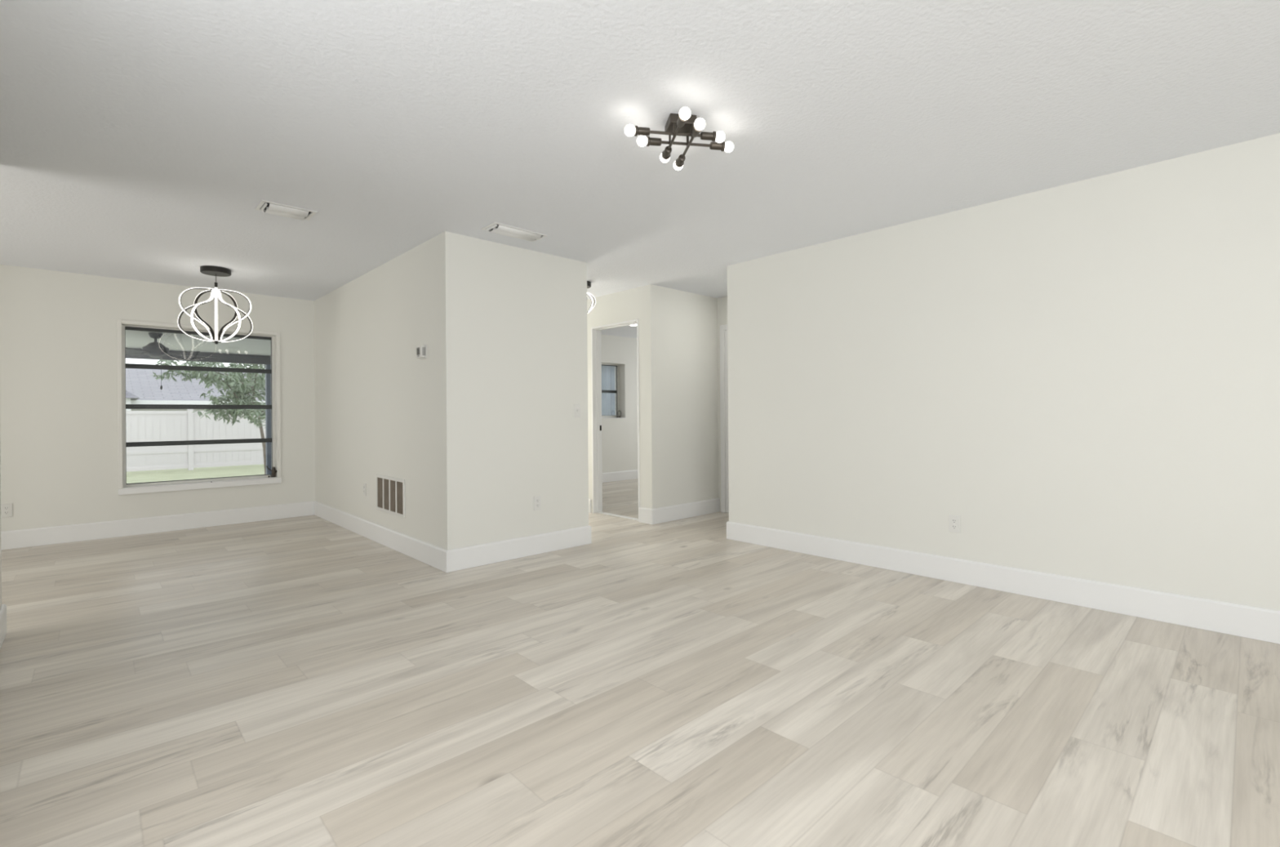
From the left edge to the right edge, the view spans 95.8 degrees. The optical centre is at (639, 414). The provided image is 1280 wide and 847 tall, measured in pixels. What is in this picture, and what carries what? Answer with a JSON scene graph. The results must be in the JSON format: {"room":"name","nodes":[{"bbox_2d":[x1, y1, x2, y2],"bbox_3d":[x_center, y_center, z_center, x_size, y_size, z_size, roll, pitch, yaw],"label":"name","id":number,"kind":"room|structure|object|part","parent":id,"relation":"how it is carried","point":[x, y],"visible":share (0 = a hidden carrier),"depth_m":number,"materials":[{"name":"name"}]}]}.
{"room":"empty living room","nodes":[
{"label":"empty living room","id":0,"kind":"room"},
{"bbox_2d":[0,422,1,607],"bbox_3d":[-1.452,-0.091,0.940,0.120,2.440,5.560,0,0,-43],"label":"wall","id":1,"kind":"structure","parent":0,"point":[0,423],"depth_m":2.99,"materials":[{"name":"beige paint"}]},
{"bbox_2d":[0,604,6,648],"bbox_3d":[-0.797,1.046,0.255,0.152,0.155,7.476,0,0,-43],"label":"baseboard","id":2,"kind":"structure","parent":1,"relation":"attached to","point":[3,606],"depth_m":2.92,"materials":[{"name":"white paint"}]},
{"bbox_2d":[0,264,637,531],"bbox_3d":[-3.156,-0.079,7.271,12.040,2.440,0.200,0,0,-43],"label":"wall","id":3,"kind":"structure","parent":0,"point":[59,339],"depth_m":5.36,"materials":[{"name":"beige paint"}]},
{"bbox_2d":[0,502,12,517],"bbox_3d":[-5.437,0.825,4.966,0.070,0.114,0.009,0,0,-43],"label":"wall outlet","id":4,"kind":"object","parent":3,"relation":"attached to","point":[6,508],"visible":0.93,"depth_m":4.96,"materials":[{"name":"white plastic"}]},
{"bbox_2d":[0,500,315,549],"bbox_3d":[-5.531,1.080,4.871,5.040,0.155,0.016,0,0,-43],"label":"baseboard","id":5,"kind":"structure","parent":3,"relation":"attached to","point":[13,539],"depth_m":5.59,"materials":[{"name":"white paint"}]},
{"bbox_2d":[116,319,281,494],"bbox_3d":[-4.487,-0.070,5.961,1.330,1.654,0.176,0,0,-43],"label":"window","id":6,"kind":"structure","parent":3,"relation":"in","point":[124,488],"depth_m":5.89,"materials":[{"name":"white paint"}]},
{"bbox_3d":[-4.525,-0.660,5.997,1.214,0.378,0.022,0,0,-43],"label":"sash","id":7,"kind":"part","parent":6,"relation":"part of","materials":[{"name":"clear glass"}]},
{"bbox_3d":[-4.522,-0.274,5.997,1.214,0.392,0.022,0,0,-43],"label":"sash","id":8,"kind":"part","parent":6,"relation":"part of","materials":[{"name":"clear glass"}]},
{"bbox_3d":[-4.520,0.106,5.997,1.214,0.366,0.022,0,0,-43],"label":"sash","id":9,"kind":"part","parent":6,"relation":"part of","materials":[{"name":"clear glass"}]},
{"bbox_3d":[-4.517,0.480,5.997,1.214,0.382,0.022,0,0,-43],"label":"sash","id":10,"kind":"part","parent":6,"relation":"part of","materials":[{"name":"clear glass"}]},
{"bbox_3d":[-4.464,0.725,5.943,1.330,0.064,0.126,0,0,-43],"label":"sill","id":11,"kind":"part","parent":6,"relation":"part of","materials":[{"name":"white paint"}]},
{"bbox_2d":[588,498,591,512],"bbox_3d":[-1.306,1.050,7.387,0.016,0.155,2.162,0,0,-43],"label":"baseboard","id":12,"kind":"structure","parent":3,"relation":"attached to","point":[589,500],"depth_m":6.60,"materials":[{"name":"white paint"}]},
{"bbox_2d":[601,361,625,417],"bbox_3d":[-0.690,-0.396,9.615,1.009,0.931,0.224,0,0,-43],"label":"window","id":13,"kind":"structure","parent":3,"relation":"in","point":[620,368],"depth_m":9.94,"materials":[{"name":"white paint"}]},
{"bbox_3d":[-0.741,-0.612,9.668,0.927,0.451,0.022,0,0,-43],"label":"sash","id":14,"kind":"part","parent":13,"relation":"part of","materials":[{"name":"clear glass"}]},
{"bbox_3d":[-0.738,-0.181,9.668,0.927,0.409,0.022,0,0,-43],"label":"sash","id":15,"kind":"part","parent":13,"relation":"part of","materials":[{"name":"clear glass"}]},
{"bbox_2d":[586,286,644,512],"bbox_3d":[-0.964,-0.095,7.116,0.120,2.440,3.036,0,0,-43],"label":"wall","id":16,"kind":"structure","parent":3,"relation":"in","point":[627,304],"depth_m":6.23,"materials":[{"name":"beige paint"}]},
{"bbox_2d":[591,319,639,521],"bbox_3d":[-0.232,0.065,6.343,0.132,2.110,0.780,0,0,-43],"label":"door frame","id":17,"kind":"structure","parent":16,"relation":"attached to","point":[596,340],"depth_m":6.59,"materials":[{"name":"white paint"}]},
{"bbox_2d":[602,469,638,482],"bbox_3d":[-0.368,1.043,9.750,4.353,0.155,0.016,0,0,-43],"label":"baseboard","id":18,"kind":"structure","parent":3,"relation":"attached to","point":[627,474],"depth_m":9.77,"materials":[{"name":"white paint"}]},
{"bbox_2d":[314,235,439,546],"bbox_3d":[-2.548,-0.083,5.462,0.120,2.440,3.266,0,0,-43],"label":"wall","id":19,"kind":"structure","parent":0,"point":[377,402],"depth_m":5.05,"materials":[{"name":"beige paint"}]},
{"bbox_2d":[363,482,366,495],"bbox_3d":[-2.569,0.700,5.396,0.009,0.114,0.070,0,0,-43],"label":"wall outlet","id":20,"kind":"object","parent":19,"relation":"attached to","point":[364,484],"visible":1,"depth_m":5.38,"materials":[{"name":"white plastic"}]},
{"bbox_2d":[375,474,404,518],"bbox_3d":[-2.133,0.689,4.934,0.010,0.314,0.640,0,0,-43],"label":"air vent","id":21,"kind":"object","parent":19,"relation":"in","point":[390,491],"visible":1,"depth_m":4.91,"materials":[{"name":"white plastic"}]},
{"bbox_3d":[-2.288,0.690,5.099,0.007,0.262,0.136,0,0,-43],"label":"louvre panel","id":22,"kind":"part","parent":21,"relation":"part of","materials":[{"name":"metal"}]},
{"bbox_3d":[-2.183,0.689,4.989,0.007,0.262,0.125,0,0,-43],"label":"louvre panel","id":23,"kind":"part","parent":21,"relation":"part of","materials":[{"name":"metal"}]},
{"bbox_3d":[-2.082,0.689,4.882,0.007,0.262,0.125,0,0,-43],"label":"louvre panel","id":24,"kind":"part","parent":21,"relation":"part of","materials":[{"name":"metal"}]},
{"bbox_3d":[-1.977,0.688,4.771,0.007,0.262,0.136,0,0,-43],"label":"louvre panel","id":25,"kind":"part","parent":21,"relation":"part of","materials":[{"name":"metal"}]},
{"bbox_2d":[416,344,426,359],"bbox_3d":[-1.669,-0.474,4.414,0.038,0.104,0.124,0,0,-43],"label":"thermostat","id":26,"kind":"object","parent":19,"relation":"attached to","point":[421,351],"visible":1,"depth_m":4.38,"materials":[{"name":"white plastic"}]},
{"bbox_3d":[-1.658,-0.474,4.424,0.008,0.104,0.124,0,0,-43],"label":"wall plate","id":27,"kind":"part","parent":26,"relation":"part of","materials":[{"name":"white plastic"}]},
{"bbox_2d":[314,501,591,572],"bbox_3d":[-2.069,1.055,5.812,1.318,0.155,3.402,0,0,-43],"label":"baseboard","id":28,"kind":"structure","parent":19,"relation":"attached to","point":[459,558],"depth_m":4.63,"materials":[{"name":"white paint"}]},
{"bbox_2d":[437,231,588,549],"bbox_3d":[-0.961,-0.095,4.631,1.286,2.440,0.120,0,0,-43],"label":"wall","id":29,"kind":"structure","parent":0,"point":[513,329],"depth_m":4.50,"materials":[{"name":"beige paint"}]},
{"bbox_2d":[533,495,541,510],"bbox_3d":[-0.826,0.715,4.665,0.070,0.114,0.009,0,0,-43],"label":"wall outlet","id":30,"kind":"object","parent":29,"relation":"attached to","point":[537,499],"visible":1,"depth_m":4.66,"materials":[{"name":"white plastic"}]},
{"bbox_2d":[573,404,580,417],"bbox_3d":[-0.533,-0.031,4.939,0.070,0.114,0.018,0,0,-43],"label":"light switch","id":31,"kind":"object","parent":29,"relation":"attached to","point":[576,406],"visible":1,"depth_m":4.94,"materials":[{"name":"white plastic"}]},
{"bbox_2d":[0,478,1279,846],"bbox_3d":[0.510,1.115,3.400,12.040,0.001,10.492,0,0,-43],"label":"floor","id":32,"kind":"structure","parent":0,"point":[308,680],"depth_m":2.24,"materials":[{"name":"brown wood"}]},
{"bbox_2d":[0,0,1279,337],"bbox_3d":[0.430,-1.385,3.465,12.040,0.120,10.672,0,0,-43],"label":"ceiling","id":33,"kind":"structure","parent":0,"point":[140,140],"depth_m":2.58,"materials":[{"name":"white paint"}]},
{"bbox_2d":[177,265,252,343],"bbox_3d":[-3.759,-0.959,5.149,0.542,0.670,0.550,0,0,30],"label":"pendant light","id":34,"kind":"object","parent":33,"relation":"hanging from","point":[211,270],"visible":1,"depth_m":5.11,"materials":[{"name":"white metal"}]},
{"bbox_3d":[-3.911,-0.878,5.100,0.261,0.460,0.020,0,0,-18],"label":"light arm","id":35,"kind":"part","parent":34,"relation":"part of"},
{"bbox_3d":[-3.853,-0.879,5.030,0.020,0.460,0.241,0,0,36],"label":"light arm","id":36,"kind":"part","parent":34,"relation":"part of"},
{"bbox_3d":[-3.769,-0.879,4.997,0.020,0.460,0.261,0,0,0],"label":"light arm","id":37,"kind":"part","parent":34,"relation":"part of"},
{"bbox_3d":[-3.906,-0.878,5.191,0.241,0.460,0.020,0,0,18],"label":"light arm","id":38,"kind":"part","parent":34,"relation":"part of"},
{"bbox_3d":[-3.684,-0.880,5.031,0.020,0.460,0.241,0,0,-36],"label":"light arm","id":39,"kind":"part","parent":34,"relation":"part of"},
{"bbox_3d":[-3.769,-0.879,5.290,0.020,0.460,0.241,0,0,0],"label":"light arm","id":40,"kind":"part","parent":34,"relation":"part of"},
{"bbox_3d":[-3.627,-0.880,5.101,0.261,0.460,0.020,0,0,18],"label":"light arm","id":41,"kind":"part","parent":34,"relation":"part of"},
{"bbox_3d":[-3.632,-0.880,5.191,0.241,0.460,0.020,0,0,-18],"label":"light arm","id":42,"kind":"part","parent":34,"relation":"part of"},
{"bbox_3d":[-3.682,-0.880,5.268,0.020,0.460,0.261,0,0,36],"label":"light arm","id":43,"kind":"part","parent":34,"relation":"part of"},
{"bbox_2d":[254,200,317,220],"bbox_3d":[-2.260,-1.290,3.698,0.304,0.028,0.212,0,0,-43],"label":"ceiling vent","id":44,"kind":"object","parent":33,"relation":"in","point":[267,206],"visible":1,"depth_m":3.66,"materials":[{"name":"white metal"}]},
{"bbox_3d":[-2.349,-1.294,3.615,0.009,0.015,0.164,0,0,-43],"label":"blade","id":45,"kind":"part","parent":44,"relation":"part of","materials":[{"name":"white metal"}]},
{"bbox_3d":[-2.287,-1.288,3.727,0.216,0.023,0.090,0,0,-43],"label":"blade","id":46,"kind":"part","parent":44,"relation":"part of","materials":[{"name":"white metal"}]},
{"bbox_3d":[-2.233,-1.288,3.670,0.216,0.023,0.090,0,0,-43],"label":"blade","id":47,"kind":"part","parent":44,"relation":"part of","materials":[{"name":"white metal"}]},
{"bbox_2d":[480,222,547,241],"bbox_3d":[-0.900,-1.302,4.173,0.438,0.026,0.194,0,0,-43],"label":"ceiling vent","id":48,"kind":"object","parent":33,"relation":"in","point":[497,228],"visible":1,"depth_m":4.12,"materials":[{"name":"white metal"}]},
{"bbox_3d":[-1.037,-1.304,4.043,0.009,0.015,0.146,0,0,-43],"label":"blade","id":49,"kind":"part","parent":48,"relation":"part of","materials":[{"name":"white metal"}]},
{"bbox_3d":[-0.924,-1.299,4.199,0.350,0.021,0.080,0,0,-43],"label":"blade","id":50,"kind":"part","parent":48,"relation":"part of","materials":[{"name":"white metal"}]},
{"bbox_3d":[-0.876,-1.299,4.148,0.350,0.021,0.080,0,0,-43],"label":"blade","id":51,"kind":"part","parent":48,"relation":"part of","materials":[{"name":"white metal"}]},
{"bbox_2d":[586,280,595,313],"bbox_3d":[-0.577,-1.166,5.778,0.265,0.302,0.276,0,0,-43],"label":"hall ceiling light","id":52,"kind":"object","parent":33,"relation":"attached to","point":[588,283],"visible":0.31,"depth_m":5.75,"materials":[{"name":"white metal"}]},
{"bbox_3d":[-0.507,-1.118,5.803,0.124,0.200,0.076,0,0,-43],"label":"light arm","id":53,"kind":"part","parent":52,"relation":"part of"},
{"bbox_2d":[624,106,733,170],"bbox_3d":[0.183,-1.261,2.596,0.345,0.123,0.447,0,0,36],"label":"ceiling light","id":54,"kind":"object","parent":33,"relation":"attached to","point":[684,124],"visible":1,"depth_m":2.56,"materials":[{"name":"brown metal"}]},
{"bbox_2d":[624,124,650,136],"bbox_3d":[-0.011,-1.233,2.521,0.103,0.048,0.084,0,0,-43],"label":"bulb","id":55,"kind":"object","parent":54,"relation":"attached to","point":[629,130],"depth_m":2.51,"materials":[{"name":"white glass"}]},
{"bbox_2d":[636,135,662,146],"bbox_3d":[0.043,-1.234,2.618,0.103,0.048,0.084,0,0,-43],"label":"bulb","id":56,"kind":"object","parent":54,"relation":"attached to","point":[642,140],"depth_m":2.60,"materials":[{"name":"white glass"}]},
{"bbox_2d":[659,146,671,162],"bbox_3d":[0.124,-1.222,2.721,0.084,0.048,0.103,0,0,-43],"label":"bulb","id":57,"kind":"object","parent":54,"relation":"attached to","point":[664,157],"depth_m":2.71,"materials":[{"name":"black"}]},
{"bbox_3d":[0.151,-1.222,2.554,0.012,0.012,0.235,0,0,-9],"label":"rod","id":58,"kind":"part","parent":54,"relation":"part of","materials":[{"name":"brown metal"}]},
{"bbox_3d":[0.156,-1.235,2.548,0.235,0.012,0.012,0,0,-9],"label":"rod","id":59,"kind":"part","parent":54,"relation":"part of","materials":[{"name":"brown metal"}]},
{"bbox_2d":[673,154,685,170],"bbox_3d":[0.194,-1.223,2.808,0.084,0.048,0.103,0,0,-43],"label":"bulb","id":60,"kind":"object","parent":54,"relation":"attached to","point":[678,164],"depth_m":2.80,"materials":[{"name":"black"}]},
{"bbox_2d":[676,106,690,127],"bbox_3d":[0.177,-1.223,2.387,0.084,0.048,0.103,0,0,-43],"label":"bulb","id":61,"kind":"object","parent":54,"relation":"attached to","point":[685,112],"depth_m":2.35,"materials":[{"name":"white glass"}]},
{"bbox_3d":[0.210,-1.235,2.644,0.235,0.012,0.012,0,0,-9],"label":"rod","id":62,"kind":"part","parent":54,"relation":"part of","materials":[{"name":"brown metal"}]},
{"bbox_3d":[0.220,-1.223,2.641,0.012,0.012,0.235,0,0,-9],"label":"rod","id":63,"kind":"part","parent":54,"relation":"part of","materials":[{"name":"brown metal"}]},
{"bbox_2d":[691,117,705,137],"bbox_3d":[0.247,-1.223,2.474,0.084,0.048,0.103,0,0,-43],"label":"bulb","id":64,"kind":"object","parent":54,"relation":"attached to","point":[700,123],"depth_m":2.43,"materials":[{"name":"white glass"}]},
{"bbox_2d":[700,130,724,142],"bbox_3d":[0.323,-1.236,2.574,0.103,0.048,0.084,0,0,-43],"label":"bulb","id":65,"kind":"object","parent":54,"relation":"attached to","point":[719,136],"depth_m":2.56,"materials":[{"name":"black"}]},
{"bbox_2d":[709,141,733,152],"bbox_3d":[0.377,-1.236,2.671,0.103,0.048,0.084,0,0,-43],"label":"bulb","id":66,"kind":"object","parent":54,"relation":"attached to","point":[728,146],"depth_m":2.66,"materials":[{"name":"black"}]},
{"bbox_2d":[642,284,718,508],"bbox_3d":[1.745,-0.114,7.505,4.593,2.440,0.120,0,0,-43],"label":"wall","id":67,"kind":"structure","parent":0,"point":[680,327],"depth_m":6.17,"materials":[{"name":"beige paint"}]},
{"bbox_2d":[595,511,638,519],"bbox_3d":[-0.225,1.115,6.343,0.060,0.010,0.738,0,0,-43],"label":"trim","id":68,"kind":"structure","parent":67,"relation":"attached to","point":[599,512],"depth_m":6.33,"materials":[{"name":"white paint"}]},
{"bbox_2d":[639,497,719,524],"bbox_3d":[0.452,1.037,6.304,1.083,0.155,0.194,0,0,-43],"label":"baseboard","id":69,"kind":"structure","parent":67,"relation":"attached to","point":[662,514],"depth_m":6.13,"materials":[{"name":"white paint"}]},
{"bbox_2d":[717,296,728,512],"bbox_3d":[1.271,-0.111,6.304,0.120,2.440,0.975,0,0,-43],"label":"wall","id":70,"kind":"structure","parent":0,"point":[722,301],"depth_m":6.60,"materials":[{"name":"beige paint"}]},
{"bbox_2d":[720,324,728,512],"bbox_3d":[1.200,0.050,6.236,0.078,2.119,0.885,0,0,-43],"label":"door","id":71,"kind":"structure","parent":70,"relation":"in","point":[723,334],"depth_m":6.53,"materials":[{"name":"white paint"}]},
{"bbox_2d":[727,133,1279,610],"bbox_3d":[2.966,-0.123,2.956,0.120,2.440,6.221,0,0,-43],"label":"wall","id":72,"kind":"structure","parent":0,"point":[1085,374],"depth_m":3.45,"materials":[{"name":"beige paint"}]},
{"bbox_2d":[948,514,960,533],"bbox_3d":[2.073,0.722,3.814,0.009,0.114,0.070,0,0,-43],"label":"wall outlet","id":73,"kind":"object","parent":72,"relation":"attached to","point":[953,520],"visible":1,"depth_m":3.81,"materials":[{"name":"white plastic"}]},
{"bbox_2d":[951,518,956,523],"bbox_3d":[2.071,0.702,3.812,0.003,0.033,0.033,0,0,-43],"label":"receptacle","id":74,"kind":"object","parent":73,"relation":"attached to","point":[953,520],"depth_m":3.81,"materials":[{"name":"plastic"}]},
{"bbox_2d":[951,524,956,528],"bbox_3d":[2.071,0.741,3.812,0.003,0.033,0.033,0,0,-43],"label":"receptacle","id":75,"kind":"object","parent":73,"relation":"attached to","point":[953,526],"depth_m":3.81,"materials":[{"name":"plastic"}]},
{"bbox_2d":[726,520,1279,643],"bbox_3d":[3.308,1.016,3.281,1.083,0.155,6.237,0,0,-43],"label":"baseboard","id":76,"kind":"structure","parent":72,"relation":"attached to","point":[1263,624],"depth_m":3.45,"materials":[{"name":"white paint"}]},
{"label":"outside","id":77,"kind":"structure","parent":0,"visible":0},
{"bbox_2d":[126,463,264,483],"bbox_3d":[-17.737,1.846,29.704,75.000,0.200,52.438,0,0,-43],"label":"ground","id":78,"kind":"structure","parent":77,"point":[143,476],"depth_m":16.72,"materials":[{"name":"green plant"}]},
{"bbox_2d":[125,368,265,410],"bbox_3d":[-19.296,-0.233,30.610,31.200,3.980,15.200,0,0,-43],"label":"neighbouring house","id":79,"kind":"structure","parent":78,"relation":"on","point":[141,388],"depth_m":25.03,"materials":[{"name":"paint"}]},
{"bbox_3d":[-18.710,0.583,21.115,0.200,2.340,0.200,0,0,-43],"label":"porch post","id":80,"kind":"part","parent":79,"relation":"part of","materials":[{"name":"white"}]},
{"bbox_2d":[125,408,266,471],"bbox_3d":[-12.977,0.762,18.689,26.990,1.900,0.150,0,0,-43],"label":"vinyl fence","id":81,"kind":"object","parent":78,"relation":"on","point":[140,425],"visible":0.18,"depth_m":17.77,"materials":[{"name":"white plastic"}]},
{"bbox_3d":[-14.756,-0.055,17.013,2.308,0.100,0.056,0,0,-43],"label":"rail","id":82,"kind":"part","parent":81,"relation":"part of","materials":[{"name":"white plastic"}]},
{"bbox_3d":[-14.750,0.800,17.013,2.308,1.690,0.024,0,0,-43],"label":"board panel","id":83,"kind":"part","parent":81,"relation":"part of","materials":[{"name":"white plastic"}]},
{"bbox_3d":[-14.748,1.125,17.013,2.308,0.100,0.056,0,0,-43],"label":"rail","id":84,"kind":"part","parent":81,"relation":"part of","materials":[{"name":"white plastic"}]},
{"bbox_3d":[-14.744,1.615,17.013,2.308,0.100,0.056,0,0,-43],"label":"rail","id":85,"kind":"part","parent":81,"relation":"part of","materials":[{"name":"white plastic"}]},
{"bbox_3d":[-13.864,0.768,17.851,0.150,1.900,0.150,0,0,-43],"label":"post","id":86,"kind":"part","parent":81,"relation":"part of","materials":[{"name":"white plastic"}]},
{"bbox_3d":[-12.983,-0.068,18.689,2.308,0.100,0.056,0,0,-43],"label":"rail","id":87,"kind":"part","parent":81,"relation":"part of","materials":[{"name":"white plastic"}]},
{"bbox_3d":[-12.974,1.112,18.689,2.308,0.100,0.056,0,0,-43],"label":"rail","id":88,"kind":"part","parent":81,"relation":"part of","materials":[{"name":"white plastic"}]},
{"bbox_3d":[-12.971,1.602,18.689,2.308,0.100,0.056,0,0,-43],"label":"rail","id":89,"kind":"part","parent":81,"relation":"part of","materials":[{"name":"white plastic"}]},
{"bbox_3d":[-12.977,0.787,18.689,2.308,1.690,0.024,0,0,-43],"label":"board panel","id":90,"kind":"part","parent":81,"relation":"part of","materials":[{"name":"white plastic"}]},
{"bbox_2d":[150,360,266,474],"bbox_3d":[-10.535,-0.193,14.813,3.126,3.781,5.080,0,0,-43],"label":"tree","id":91,"kind":"object","parent":78,"relation":"on","point":[242,386],"visible":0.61,"depth_m":14.29,"materials":[{"name":"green plant"}]},
{"bbox_2d":[601,364,615,414],"bbox_3d":[-0.245,-0.580,25.225,6.300,4.400,3.600,0,0,-43],"label":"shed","id":92,"kind":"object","parent":78,"relation":"on","point":[608,382],"visible":0.02,"depth_m":22.31,"materials":[{"name":"white"}]},
{"bbox_3d":[-6.777,1.447,6.528,5.500,0.440,3.688,0,0,-43],"label":"floor","id":93,"kind":"structure","parent":78,"relation":"on","visible":0},
{"bbox_2d":[124,329,271,474],"bbox_3d":[-6.773,0.062,6.513,5.500,2.330,3.628,0,0,-43],"label":"patio cover","id":94,"kind":"object","parent":93,"relation":"on","point":[245,350],"visible":0.25,"depth_m":8.55,"materials":[{"name":"grey wood"}]},
{"bbox_2d":[125,332,217,389],"bbox_3d":[-5.938,-0.646,7.110,1.249,0.689,1.221,0,0,-43],"label":"ceiling fan","id":95,"kind":"object","parent":94,"relation":"hanging from","point":[155,349],"visible":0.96,"depth_m":7.01,"materials":[{"name":"black metal"}]},
{"bbox_3d":[-6.264,-0.735,6.935,0.565,0.034,0.131,0,0,-22],"label":"blade","id":96,"kind":"part","parent":95,"relation":"part of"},
{"bbox_3d":[-5.894,-0.737,6.700,0.131,0.034,0.565,0,0,-4],"label":"blade","id":97,"kind":"part","parent":95,"relation":"part of","materials":[{"name":"grey"}]},
{"bbox_3d":[-6.147,-0.735,7.364,0.142,0.034,0.565,0,0,-43],"label":"blade","id":98,"kind":"part","parent":95,"relation":"part of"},
{"bbox_3d":[-5.879,-0.533,7.106,0.004,0.360,0.003,0,0,32],"label":"pull chain","id":99,"kind":"part","parent":95,"relation":"part of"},
{"bbox_3d":[-5.556,-0.740,6.978,0.565,0.034,0.131,0,0,14],"label":"blade","id":100,"kind":"part","parent":95,"relation":"part of","materials":[{"name":"grey"}]},
{"bbox_3d":[-5.717,-0.739,7.386,0.131,0.034,0.565,0,0,32],"label":"blade","id":101,"kind":"part","parent":95,"relation":"part of","materials":[{"name":"grey"}]},
{"bbox_3d":[-6.052,0.205,9.449,0.090,2.034,0.090,0,0,-43],"label":"post","id":102,"kind":"part","parent":94,"relation":"part of","materials":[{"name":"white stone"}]}
]}

